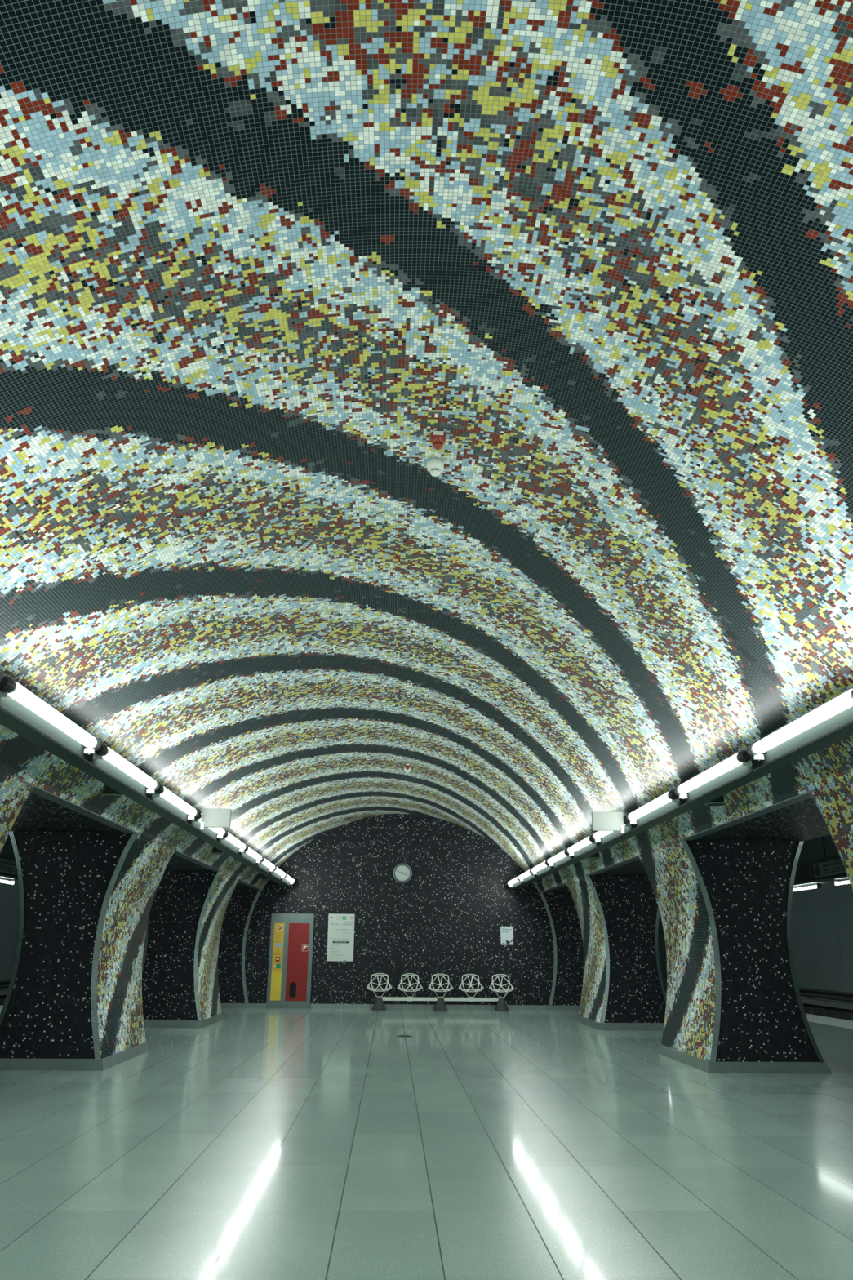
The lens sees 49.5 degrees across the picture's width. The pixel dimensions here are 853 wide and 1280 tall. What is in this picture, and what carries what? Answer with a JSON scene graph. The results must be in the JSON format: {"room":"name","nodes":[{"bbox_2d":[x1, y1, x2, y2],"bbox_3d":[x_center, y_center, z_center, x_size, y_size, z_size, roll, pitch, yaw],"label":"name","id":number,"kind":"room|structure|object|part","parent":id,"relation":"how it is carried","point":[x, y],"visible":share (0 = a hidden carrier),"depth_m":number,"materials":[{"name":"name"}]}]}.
{"room":"metro station","nodes":[
{"label":"metro station","id":0,"kind":"room"},
{"bbox_2d":[0,995,6,1005],"bbox_3d":[-11.297,5.748,11.358,0.100,1.260,42.000,1,-18,-2],"label":"wall","id":1,"kind":"structure","parent":0,"point":[2,997],"depth_m":25.72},
{"bbox_2d":[0,989,8,995],"bbox_3d":[-11.251,5.095,11.578,0.220,0.120,42.000,1,-18,-2],"label":"trim","id":2,"kind":"structure","parent":1,"relation":"attached to","point":[4,992],"depth_m":25.57,"materials":[{"name":"metal"}]},
{"bbox_2d":[0,835,19,985],"bbox_3d":[-8.378,2.942,12.406,6.192,4.301,42.000,1,-18,-2],"label":"wall","id":3,"kind":"structure","parent":0,"point":[10,922],"depth_m":26.31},
{"bbox_2d":[0,984,8,988],"bbox_3d":[-11.203,4.785,11.155,0.118,0.100,40.000,1,-18,-2],"label":"pipe","id":4,"kind":"object","parent":3,"relation":"attached to","point":[2,986],"visible":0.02,"depth_m":25.67,"materials":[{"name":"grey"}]},
{"bbox_2d":[0,979,10,983],"bbox_3d":[-11.206,4.662,11.196,0.108,0.080,40.000,1,-18,-2],"label":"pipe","id":5,"kind":"object","parent":3,"relation":"attached to","point":[6,980],"visible":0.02,"depth_m":25.74,"materials":[{"name":"grey metal"}]},
{"bbox_2d":[0,841,18,963],"bbox_3d":[-9.533,2.830,12.673,3.887,3.931,40.520,1,-18,-2],"label":"trim","id":6,"kind":"structure","parent":3,"relation":"attached to","point":[11,842],"depth_m":26.22,"materials":[{"name":"grey metal"}]},
{"bbox_2d":[0,853,18,884],"bbox_3d":[-8.085,1.851,12.623,0.350,2.075,41.300,1,-18,-2],"label":"lamp","id":7,"kind":"object","parent":3,"relation":"hanging from","point":[12,882],"depth_m":18.16,"materials":[{"name":"white"}]},
{"bbox_2d":[0,857,17,875],"bbox_3d":[-8.183,4.551,18.418,0.034,0.250,2.400,1,-18,-2],"label":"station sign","id":8,"kind":"object","parent":7,"relation":"attached to","point":[6,866],"visible":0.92,"depth_m":18.04,"materials":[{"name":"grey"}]},
{"bbox_3d":[-8.085,1.802,12.640,0.350,1.970,41.300,1,-18,-2],"label":"platform canopy","id":9,"kind":"part","parent":7,"relation":"part of","materials":[{"name":"black metal"}]},
{"bbox_2d":[2,770,255,889],"bbox_3d":[-4.286,1.138,7.787,1.617,0.001,31.800,1,-18,-2],"label":"ceiling","id":10,"kind":"structure","parent":0,"point":[38,813],"depth_m":10.79,"materials":[{"name":"tile"}]},
{"bbox_2d":[17,777,137,833],"bbox_3d":[-3.621,1.801,9.737,0.143,0.011,3.952,1,-18,-2],"label":"trim","id":11,"kind":"structure","parent":10,"relation":"attached to","point":[38,791],"depth_m":9.53,"materials":[{"name":"silver metal"}]},
{"bbox_2d":[173,849,222,871],"bbox_3d":[-3.845,3.723,15.506,0.143,0.011,3.922,1,-18,-2],"label":"trim","id":12,"kind":"structure","parent":10,"relation":"attached to","point":[176,852],"depth_m":15.36,"materials":[{"name":"silver metal"}]},
{"bbox_2d":[217,813,583,1005],"bbox_3d":[-0.815,8.096,27.753,10.115,4.950,10.200,1,-18,-2],"label":"wall","id":13,"kind":"structure","parent":0,"point":[448,918],"depth_m":22.79,"materials":[{"name":"tile"}]},
{"bbox_2d":[220,1003,266,1008],"bbox_3d":[-4.706,8.702,22.013,1.775,0.105,0.014,1,-18,-2],"label":"baseboard","id":14,"kind":"structure","parent":13,"relation":"attached to","point":[223,1005],"depth_m":22.02,"materials":[{"name":"metal"}]},
{"bbox_2d":[238,879,262,889],"bbox_3d":[-4.063,5.595,21.124,0.143,0.011,3.632,1,-18,-2],"label":"trim","id":15,"kind":"structure","parent":13,"relation":"attached to","point":[240,881],"depth_m":21.15,"materials":[{"name":"silver metal"}]},
{"bbox_2d":[241,889,262,1003],"bbox_3d":[-4.271,7.415,22.449,0.396,2.630,0.030,1,-18,-2],"label":"trim","id":16,"kind":"structure","parent":13,"relation":"attached to","point":[254,903],"depth_m":22.43,"materials":[{"name":"metal"}]},
{"bbox_2d":[326,913,355,961],"bbox_3d":[-2.093,7.265,22.592,0.640,1.100,0.015,1,-18,-2],"label":"sign","id":17,"kind":"object","parent":13,"relation":"attached to","point":[340,938],"visible":1,"depth_m":22.59,"materials":[{"name":"white paper"}]},
{"bbox_2d":[392,862,412,883],"bbox_3d":[-0.598,5.823,23.097,0.490,0.490,0.072,1,-18,-2],"label":"wall clock","id":18,"kind":"object","parent":13,"relation":"attached to","point":[402,872],"visible":1,"depth_m":23.09,"materials":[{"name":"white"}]},
{"bbox_2d":[310,1004,579,1010],"bbox_3d":[0.765,8.808,22.190,7.075,0.105,0.014,1,-18,-2],"label":"baseboard","id":19,"kind":"structure","parent":13,"relation":"attached to","point":[312,1006],"depth_m":22.17,"materials":[{"name":"metal"}]},
{"bbox_2d":[500,925,513,945],"bbox_3d":[1.980,7.266,22.753,0.310,0.445,0.010,1,-18,-2],"label":"poster","id":20,"kind":"object","parent":13,"relation":"attached to","point":[506,932],"visible":1,"depth_m":22.75,"materials":[{"name":"white paper"}]},
{"bbox_2d":[538,892,557,1005],"bbox_3d":[3.000,7.555,22.684,0.396,2.630,0.030,1,-18,-2],"label":"trim","id":21,"kind":"structure","parent":13,"relation":"attached to","point":[553,984],"depth_m":22.68,"materials":[{"name":"metal"}]},
{"bbox_2d":[539,882,566,893],"bbox_3d":[2.949,5.731,21.351,0.143,0.011,3.632,1,-18,-2],"label":"trim","id":22,"kind":"structure","parent":13,"relation":"attached to","point":[562,884],"depth_m":21.38,"materials":[{"name":"grey metal"}]},
{"bbox_2d":[0,0,852,892],"bbox_3d":[-0.032,0.314,8.227,6.880,1.910,31.800,1,-18,-2],"label":"ceiling","id":23,"kind":"structure","parent":0,"point":[254,255],"depth_m":5.31,"materials":[{"name":"tile"}]},
{"bbox_2d":[101,784,123,797],"bbox_3d":[-3.196,1.401,9.461,0.216,0.402,0.216,1,-18,-2],"label":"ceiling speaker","id":24,"kind":"object","parent":23,"relation":"attached to","point":[108,792],"visible":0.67,"depth_m":9.34,"materials":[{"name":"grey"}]},
{"bbox_2d":[102,795,120,797],"bbox_3d":[-3.197,1.589,9.399,0.176,0.006,0.176,1,-18,-2],"label":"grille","id":25,"kind":"object","parent":24,"relation":"attached to","point":[106,796],"depth_m":9.38,"materials":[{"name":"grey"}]},
{"bbox_2d":[0,671,290,886],"bbox_3d":[-2.998,0.968,7.788,0.497,0.223,31.400,1,-18,-2],"label":"light fixture","id":26,"kind":"object","parent":23,"relation":"hanging from","point":[15,716],"visible":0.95,"depth_m":8.02,"materials":[{"name":"grey metal"}]},
{"bbox_2d":[0,670,3,682],"bbox_3d":[-2.569,-0.054,4.686,0.114,0.134,1.900,1,-18,-2],"label":"tube light","id":27,"kind":"object","parent":26,"relation":"attached to","point":[1,672],"visible":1,"depth_m":5.55,"materials":[{"name":"grey plastic"}]},
{"bbox_2d":[0,675,101,755],"bbox_3d":[-2.643,0.575,6.572,0.114,0.134,1.900,1,-18,-2],"label":"tube light","id":28,"kind":"object","parent":26,"relation":"attached to","point":[8,686],"visible":1,"depth_m":6.33,"materials":[{"name":"grey"}]},
{"bbox_2d":[93,743,159,794],"bbox_3d":[-2.716,1.204,8.459,0.114,0.134,1.900,1,-18,-2],"label":"tube light","id":29,"kind":"object","parent":26,"relation":"attached to","point":[104,752],"visible":0.93,"depth_m":8.23,"materials":[{"name":"grey"}]},
{"bbox_2d":[151,784,198,820],"bbox_3d":[-2.789,1.832,10.346,0.114,0.134,1.900,1,-18,-2],"label":"tube light","id":30,"kind":"object","parent":26,"relation":"attached to","point":[162,791],"visible":0.9,"depth_m":10.15,"materials":[{"name":"grey plastic"}]},
{"bbox_2d":[191,811,201,822],"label":"tube light","id":31,"kind":"object","parent":26,"relation":"attached to","point":[198,820],"depth_m":11.37,"materials":[{"name":"grey"}]},
{"bbox_2d":[194,808,231,829],"bbox_3d":[-2.644,2.189,11.308,0.487,0.260,0.091,1,-18,-2],"label":"junction box","id":32,"kind":"object","parent":26,"relation":"attached to","point":[211,817],"visible":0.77,"depth_m":11.30,"materials":[{"name":"grey metal"}]},
{"bbox_2d":[208,827,226,838],"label":"tube light","id":33,"kind":"object","parent":26,"relation":"attached to","point":[221,832],"depth_m":12.81,"materials":[{"name":"grey"}]},
{"bbox_2d":[219,831,246,852],"bbox_3d":[-2.936,3.090,14.119,0.114,0.134,1.900,1,-18,-2],"label":"tube light","id":34,"kind":"object","parent":26,"relation":"attached to","point":[228,837],"visible":0.86,"depth_m":13.99,"materials":[{"name":"grey"}]},
{"bbox_2d":[241,845,262,862],"bbox_3d":[-3.009,3.718,16.006,0.114,0.134,1.900,1,-18,-2],"label":"tube light","id":35,"kind":"object","parent":26,"relation":"attached to","point":[248,851],"visible":0.77,"depth_m":15.90,"materials":[{"name":"grey plastic"}]},
{"bbox_2d":[257,857,275,871],"bbox_3d":[-3.082,4.347,17.892,0.114,0.134,1.900,1,-18,-2],"label":"tube light","id":36,"kind":"object","parent":26,"relation":"attached to","point":[265,862],"visible":0.8,"depth_m":17.80,"materials":[{"name":"grey plastic"}]},
{"bbox_2d":[271,866,286,879],"bbox_3d":[-3.155,4.976,19.779,0.114,0.134,1.900,1,-18,-2],"label":"tube light","id":37,"kind":"object","parent":26,"relation":"attached to","point":[277,870],"visible":0.77,"depth_m":19.71,"materials":[{"name":"grey plastic"}]},
{"bbox_2d":[282,873,294,884],"bbox_3d":[-3.229,5.604,21.666,0.114,0.134,1.900,1,-18,-2],"label":"tube light","id":38,"kind":"object","parent":26,"relation":"attached to","point":[291,880],"visible":0.76,"depth_m":21.61,"materials":[{"name":"grey"}]},
{"bbox_2d":[210,846,224,854],"bbox_3d":[-3.418,3.312,15.197,0.216,0.402,0.216,1,-18,-2],"label":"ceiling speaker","id":39,"kind":"object","parent":23,"relation":"attached to","point":[215,851],"visible":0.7,"depth_m":15.07,"materials":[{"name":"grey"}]},
{"bbox_2d":[260,874,270,880],"bbox_3d":[-3.643,5.246,20.999,0.216,0.402,0.216,1,-18,-2],"label":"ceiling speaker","id":40,"kind":"object","parent":23,"relation":"attached to","point":[264,877],"visible":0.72,"depth_m":20.88,"materials":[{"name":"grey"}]},
{"bbox_2d":[404,767,410,773],"bbox_3d":[-0.365,2.465,17.538,0.120,0.098,0.120,1,-18,-2],"label":"smoke detector","id":41,"kind":"object","parent":23,"relation":"attached to","point":[405,769],"visible":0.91,"depth_m":17.50,"materials":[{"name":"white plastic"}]},
{"bbox_2d":[404,763,410,769],"bbox_3d":[-0.352,2.352,17.183,0.104,0.107,0.110,1,-18,-2],"label":"fire alarm","id":42,"kind":"object","parent":23,"relation":"attached to","point":[407,766],"visible":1,"depth_m":17.15,"materials":[{"name":"brown plastic"}]},
{"bbox_2d":[426,457,444,476],"bbox_3d":[0.063,-1.209,6.513,0.120,0.098,0.120,1,-18,-2],"label":"smoke detector","id":43,"kind":"object","parent":23,"relation":"attached to","point":[435,466],"visible":1,"depth_m":6.48,"materials":[{"name":"white plastic"}]},
{"bbox_2d":[430,430,445,449],"bbox_3d":[0.076,-1.323,6.157,0.104,0.107,0.110,1,-18,-2],"label":"fire alarm","id":44,"kind":"object","parent":23,"relation":"attached to","point":[437,437],"visible":1,"depth_m":6.12,"materials":[{"name":"brown plastic"}]},
{"bbox_3d":[0.078,-1.369,6.119,0.068,0.026,0.008,1,-18,-2],"label":"label plate","id":45,"kind":"part","parent":44,"relation":"part of","materials":[{"name":"white plastic"}]},
{"bbox_2d":[533,878,542,883],"bbox_3d":[2.552,5.365,21.200,0.216,0.402,0.216,1,-18,-2],"label":"ceiling speaker","id":46,"kind":"object","parent":23,"relation":"attached to","point":[540,881],"visible":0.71,"depth_m":21.07,"materials":[{"name":"grey metal"}]},
{"bbox_2d":[587,833,600,858],"bbox_3d":[2.777,3.432,15.398,0.216,0.402,0.216,1,-18,-2],"label":"ceiling speaker","id":47,"kind":"object","parent":23,"relation":"attached to","point":[596,855],"visible":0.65,"depth_m":15.28,"materials":[{"name":"grey metal"}]},
{"bbox_2d":[511,686,852,888],"bbox_3d":[2.928,1.083,7.980,0.497,0.223,31.400,1,-18,-2],"label":"light fixture","id":48,"kind":"object","parent":23,"relation":"hanging from","point":[839,726],"visible":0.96,"depth_m":8.19,"materials":[{"name":"grey metal"}]},
{"bbox_2d":[506,876,521,887],"bbox_3d":[2.079,5.729,21.904,0.114,0.134,1.900,1,-18,-2],"label":"tube light","id":49,"kind":"object","parent":48,"relation":"attached to","point":[509,883],"visible":0.79,"depth_m":21.79,"materials":[{"name":"grey"}]},
{"bbox_2d":[518,869,534,881],"bbox_3d":[2.153,5.091,19.989,0.114,0.134,1.900,1,-18,-2],"label":"tube light","id":50,"kind":"object","parent":48,"relation":"attached to","point":[528,873],"visible":0.84,"depth_m":19.88,"materials":[{"name":"grey"}]},
{"bbox_2d":[530,860,551,875],"bbox_3d":[2.228,4.453,18.074,0.114,0.134,1.900,1,-18,-2],"label":"tube light","id":51,"kind":"object","parent":48,"relation":"attached to","point":[544,864],"visible":0.86,"depth_m":17.97,"materials":[{"name":"grey"}]},
{"bbox_2d":[546,848,571,866],"bbox_3d":[2.302,3.815,16.159,0.114,0.134,1.900,1,-18,-2],"label":"tube light","id":52,"kind":"object","parent":48,"relation":"attached to","point":[562,854],"visible":0.87,"depth_m":16.00,"materials":[{"name":"grey"}]},
{"bbox_2d":[566,835,596,856],"bbox_3d":[2.376,3.176,14.244,0.114,0.134,1.900,1,-18,-2],"label":"tube light","id":53,"kind":"object","parent":48,"relation":"attached to","point":[570,851],"visible":0.91,"depth_m":14.06,"materials":[{"name":"grey"}]},
{"bbox_2d":[591,831,613,842],"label":"tube light","id":54,"kind":"object","parent":48,"relation":"attached to","point":[597,836],"depth_m":12.84,"materials":[{"name":"grey"}]},
{"bbox_2d":[591,811,630,833],"bbox_3d":[2.291,2.235,11.320,0.517,0.260,0.091,1,-18,-2],"label":"junction box","id":55,"kind":"object","parent":48,"relation":"attached to","point":[601,820],"visible":0.84,"depth_m":11.31,"materials":[{"name":"grey metal"}]},
{"bbox_2d":[623,816,631,827],"label":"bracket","id":56,"kind":"object","parent":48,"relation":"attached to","point":[626,824],"depth_m":11.47,"materials":[{"name":"grey metal"}]},
{"bbox_2d":[626,789,679,824],"bbox_3d":[2.525,1.900,10.413,0.114,0.134,1.900,1,-18,-2],"label":"tube light","id":57,"kind":"object","parent":48,"relation":"attached to","point":[670,796],"visible":0.95,"depth_m":10.19,"materials":[{"name":"grey plastic"}]},
{"bbox_2d":[674,749,751,799],"bbox_3d":[2.599,1.262,8.498,0.114,0.134,1.900,1,-18,-2],"label":"tube light","id":58,"kind":"object","parent":48,"relation":"attached to","point":[742,757],"visible":0.98,"depth_m":8.26,"materials":[{"name":"grey"}]},
{"bbox_2d":[746,688,852,760],"bbox_3d":[2.674,0.624,6.583,0.114,0.134,1.900,1,-18,-2],"label":"tube light","id":59,"kind":"object","parent":48,"relation":"attached to","point":[844,701],"visible":1,"depth_m":6.49,"materials":[{"name":"grey"}]},
{"bbox_2d":[704,795,726,805],"bbox_3d":[3.000,1.520,9.662,0.216,0.402,0.216,1,-18,-2],"label":"ceiling speaker","id":60,"kind":"object","parent":23,"relation":"attached to","point":[719,801],"visible":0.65,"depth_m":9.54,"materials":[{"name":"grey metal"}]},
{"bbox_2d":[706,803,724,805],"bbox_3d":[2.998,1.708,9.599,0.176,0.006,0.176,1,-18,-2],"label":"grille","id":61,"kind":"object","parent":60,"relation":"attached to","point":[708,804],"depth_m":9.57,"materials":[{"name":"grey metal"}]},
{"bbox_2d":[0,1008,852,1279],"bbox_3d":[-0.250,5.475,11.878,16.920,0.126,42.000,1,-18,-2],"label":"floor","id":62,"kind":"structure","parent":0,"point":[250,1144],"depth_m":6.44,"materials":[{"name":"tile"}]},
{"bbox_2d":[0,769,34,853],"bbox_3d":[-4.277,2.250,6.805,1.620,2.729,2.152,1,-18,-2],"label":"pillar","id":63,"kind":"structure","parent":62,"relation":"on","point":[14,793],"depth_m":7.97,"materials":[{"name":"tile"}]},
{"bbox_2d":[0,831,175,1071],"bbox_3d":[-4.486,4.044,12.190,1.620,2.729,2.152,1,-18,-2],"label":"pillar","id":64,"kind":"structure","parent":62,"relation":"on","point":[73,1001],"depth_m":11.35,"materials":[{"name":"tile"}]},
{"bbox_3d":[-5.069,3.641,11.183,0.369,2.608,0.030,1,-18,-2],"label":"edge trim","id":65,"kind":"part","parent":64,"relation":"part of","materials":[{"name":"metal"}]},
{"bbox_3d":[-3.828,3.665,11.223,0.383,2.608,0.030,1,-18,-2],"label":"edge trim","id":66,"kind":"part","parent":64,"relation":"part of","materials":[{"name":"metal"}]},
{"bbox_3d":[-3.906,4.335,13.235,0.383,2.608,0.030,1,-18,-2],"label":"edge trim","id":67,"kind":"part","parent":64,"relation":"part of","materials":[{"name":"metal"}]},
{"bbox_2d":[142,870,239,1027],"bbox_3d":[-4.709,5.962,17.945,1.620,2.729,2.152,1,-18,-2],"label":"pillar","id":68,"kind":"structure","parent":62,"relation":"on","point":[180,981],"depth_m":17.05,"materials":[{"name":"tile"}]},
{"bbox_3d":[-5.292,5.558,16.938,0.369,2.608,0.030,1,-18,-2],"label":"edge trim","id":69,"kind":"part","parent":68,"relation":"part of","materials":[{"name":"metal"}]},
{"bbox_3d":[-4.052,5.582,16.978,0.383,2.608,0.030,1,-18,-2],"label":"edge trim","id":70,"kind":"part","parent":68,"relation":"part of","materials":[{"name":"metal"}]},
{"bbox_2d":[266,913,314,1008],"bbox_3d":[-3.285,7.738,22.342,1.040,2.165,0.103,1,-18,-2],"label":"tall cabinet","id":71,"kind":"object","parent":62,"relation":"on","point":[291,935],"visible":1,"depth_m":22.31,"materials":[{"name":"metal"}]},
{"bbox_3d":[-3.601,8.281,22.116,0.245,0.637,0.004,1,-18,-2],"label":"panel","id":72,"kind":"part","parent":71,"relation":"part of","materials":[{"name":"yellow metal"}]},
{"bbox_3d":[-3.596,7.748,22.302,0.245,1.765,0.012,1,-18,-2],"label":"yellow panel","id":73,"kind":"part","parent":71,"relation":"part of","materials":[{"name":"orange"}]},
{"bbox_3d":[-3.109,7.760,22.316,0.500,1.770,0.014,1,-18,-2],"label":"red door","id":74,"kind":"part","parent":71,"relation":"part of","materials":[{"name":"red metal"}]},
{"bbox_2d":[366,973,514,1011],"bbox_3d":[0.332,8.346,21.929,3.510,0.810,0.452,1,-18,-2],"label":"bench","id":75,"kind":"object","parent":62,"relation":"on","point":[501,1006],"visible":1,"depth_m":21.88,"materials":[{"name":"silver metal"}]},
{"bbox_2d":[565,875,666,1030],"bbox_3d":[3.785,6.126,18.220,1.620,2.729,2.152,1,-18,-2],"label":"pillar","id":76,"kind":"structure","parent":62,"relation":"on","point":[623,988],"depth_m":17.34,"materials":[{"name":"tile"}]},
{"bbox_3d":[3.206,5.723,17.213,0.383,2.608,0.030,1,-18,-2],"label":"edge trim","id":77,"kind":"part","parent":76,"relation":"part of","materials":[{"name":"metal"}]},
{"bbox_3d":[4.447,5.747,17.253,0.369,2.608,0.030,1,-18,-2],"label":"edge trim","id":78,"kind":"part","parent":76,"relation":"part of","materials":[{"name":"metal"}]},
{"bbox_2d":[638,840,831,1073],"bbox_3d":[4.008,4.208,12.465,1.620,2.729,2.152,1,-18,-2],"label":"pillar","id":79,"kind":"structure","parent":62,"relation":"on","point":[734,1003],"depth_m":11.62,"materials":[{"name":"tile"}]},
{"bbox_3d":[3.352,4.475,13.470,0.383,2.608,0.030,1,-18,-2],"label":"edge trim","id":80,"kind":"part","parent":79,"relation":"part of","materials":[{"name":"metal"}]},
{"bbox_3d":[3.430,3.805,11.458,0.383,2.608,0.030,1,-18,-2],"label":"edge trim","id":81,"kind":"part","parent":79,"relation":"part of","materials":[{"name":"metal"}]},
{"bbox_3d":[4.670,3.829,11.498,0.369,2.608,0.030,1,-18,-2],"label":"edge trim","id":82,"kind":"part","parent":79,"relation":"part of","materials":[{"name":"metal"}]},
{"bbox_2d":[808,774,852,892],"bbox_3d":[4.228,2.322,6.805,1.620,2.729,2.152,1,-18,-2],"label":"pillar","id":83,"kind":"structure","parent":62,"relation":"on","point":[834,800],"depth_m":7.89,"materials":[{"name":"tile"}]},
{"bbox_2d":[657,913,666,992],"bbox_3d":[6.936,10.549,32.617,7.100,6.100,0.040,1,-18,-2],"label":"wall","id":84,"kind":"structure","parent":0,"point":[661,944],"depth_m":32.49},
{"bbox_2d":[547,776,848,893],"bbox_3d":[4.206,1.302,8.062,1.617,0.001,31.800,1,-18,-2],"label":"ceiling","id":85,"kind":"structure","parent":0,"point":[802,820],"depth_m":10.87,"materials":[{"name":"tile"}]},
{"bbox_2d":[585,855,639,875],"bbox_3d":[3.167,3.859,15.733,0.143,0.011,3.922,1,-18,-2],"label":"trim","id":86,"kind":"structure","parent":85,"relation":"attached to","point":[635,858],"depth_m":15.49,"materials":[{"name":"grey metal"}]},
{"bbox_2d":[680,789,814,840],"bbox_3d":[3.391,1.936,9.964,0.143,0.011,3.952,1,-18,-2],"label":"trim","id":87,"kind":"structure","parent":85,"relation":"attached to","point":[806,795],"depth_m":9.58,"materials":[{"name":"grey metal"}]},
{"bbox_2d":[791,834,852,997],"bbox_3d":[7.918,3.256,12.934,6.192,4.301,42.000,1,-18,-2],"label":"wall","id":88,"kind":"structure","parent":0,"point":[828,966],"depth_m":24.13,"materials":[{"name":"grey paint"}]},
{"bbox_2d":[792,835,849,891],"bbox_3d":[7.654,2.155,13.133,0.350,2.075,41.300,1,-18,-2],"label":"lamp","id":89,"kind":"object","parent":88,"relation":"hanging from","point":[818,885],"depth_m":17.59,"materials":[{"name":"white"}]},
{"bbox_3d":[7.654,2.106,13.149,0.350,1.970,41.300,1,-18,-2],"label":"platform canopy","id":90,"kind":"part","parent":89,"relation":"part of","materials":[{"name":"black metal"}]},
{"bbox_2d":[813,858,845,877],"bbox_3d":[7.370,4.013,16.410,0.034,0.250,2.210,1,-18,-2],"label":"station sign","id":91,"kind":"object","parent":89,"relation":"attached to","point":[835,867],"visible":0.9,"depth_m":16.86,"materials":[{"name":"grey metal"}]},
{"bbox_3d":[7.412,4.120,15.876,0.060,0.080,1.780,1,-18,-2],"label":"platform tube lamp","id":92,"kind":"part","parent":89,"relation":"part of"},
{"bbox_2d":[792,843,852,979],"bbox_3d":[9.057,3.189,13.275,3.887,3.931,40.520,1,-18,-2],"label":"trim","id":93,"kind":"structure","parent":88,"relation":"attached to","point":[804,843],"depth_m":23.94,"materials":[{"name":"grey metal"}]},
{"bbox_2d":[798,987,852,995],"bbox_3d":[10.750,5.086,11.907,0.108,0.080,40.000,1,-18,-2],"label":"pipe","id":94,"kind":"object","parent":88,"relation":"attached to","point":[848,993],"visible":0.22,"depth_m":23.67,"materials":[{"name":"grey metal"}]},
{"bbox_2d":[799,991,852,1002],"bbox_3d":[10.744,5.209,11.866,0.118,0.100,40.000,1,-18,-2],"label":"pipe","id":95,"kind":"object","parent":88,"relation":"attached to","point":[803,994],"visible":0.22,"depth_m":23.62,"materials":[{"name":"grey metal"}]},
{"bbox_2d":[802,1003,852,1020],"bbox_3d":[10.788,6.175,12.073,0.100,1.260,42.000,1,-18,-2],"label":"wall","id":96,"kind":"structure","parent":0,"point":[844,1014],"depth_m":23.67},
{"bbox_2d":[800,997,852,1009],"bbox_3d":[10.753,5.519,12.290,0.220,0.120,42.000,1,-18,-2],"label":"trim","id":97,"kind":"structure","parent":96,"relation":"attached to","point":[807,1001],"depth_m":23.55,"materials":[{"name":"metal"}]},
{"bbox_2d":[810,1004,852,1021],"bbox_3d":[10.732,6.155,12.014,0.015,1.260,41.280,1,-18,-2],"label":"trim","id":98,"kind":"structure","parent":96,"relation":"attached to","point":[811,1004],"depth_m":23.20,"materials":[{"name":"metal"}]},
{"bbox_3d":[9.188,6.229,11.993,0.100,1.080,42.000,1,-18,-2],"label":"wall","id":99,"kind":"structure","parent":0,"visible":0},
{"bbox_2d":[665,992,852,1029],"bbox_3d":[8.793,5.652,12.170,1.020,0.120,42.000,1,-18,-2],"label":"trim","id":100,"kind":"structure","parent":99,"relation":"on","point":[836,1022],"depth_m":19.34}
]}

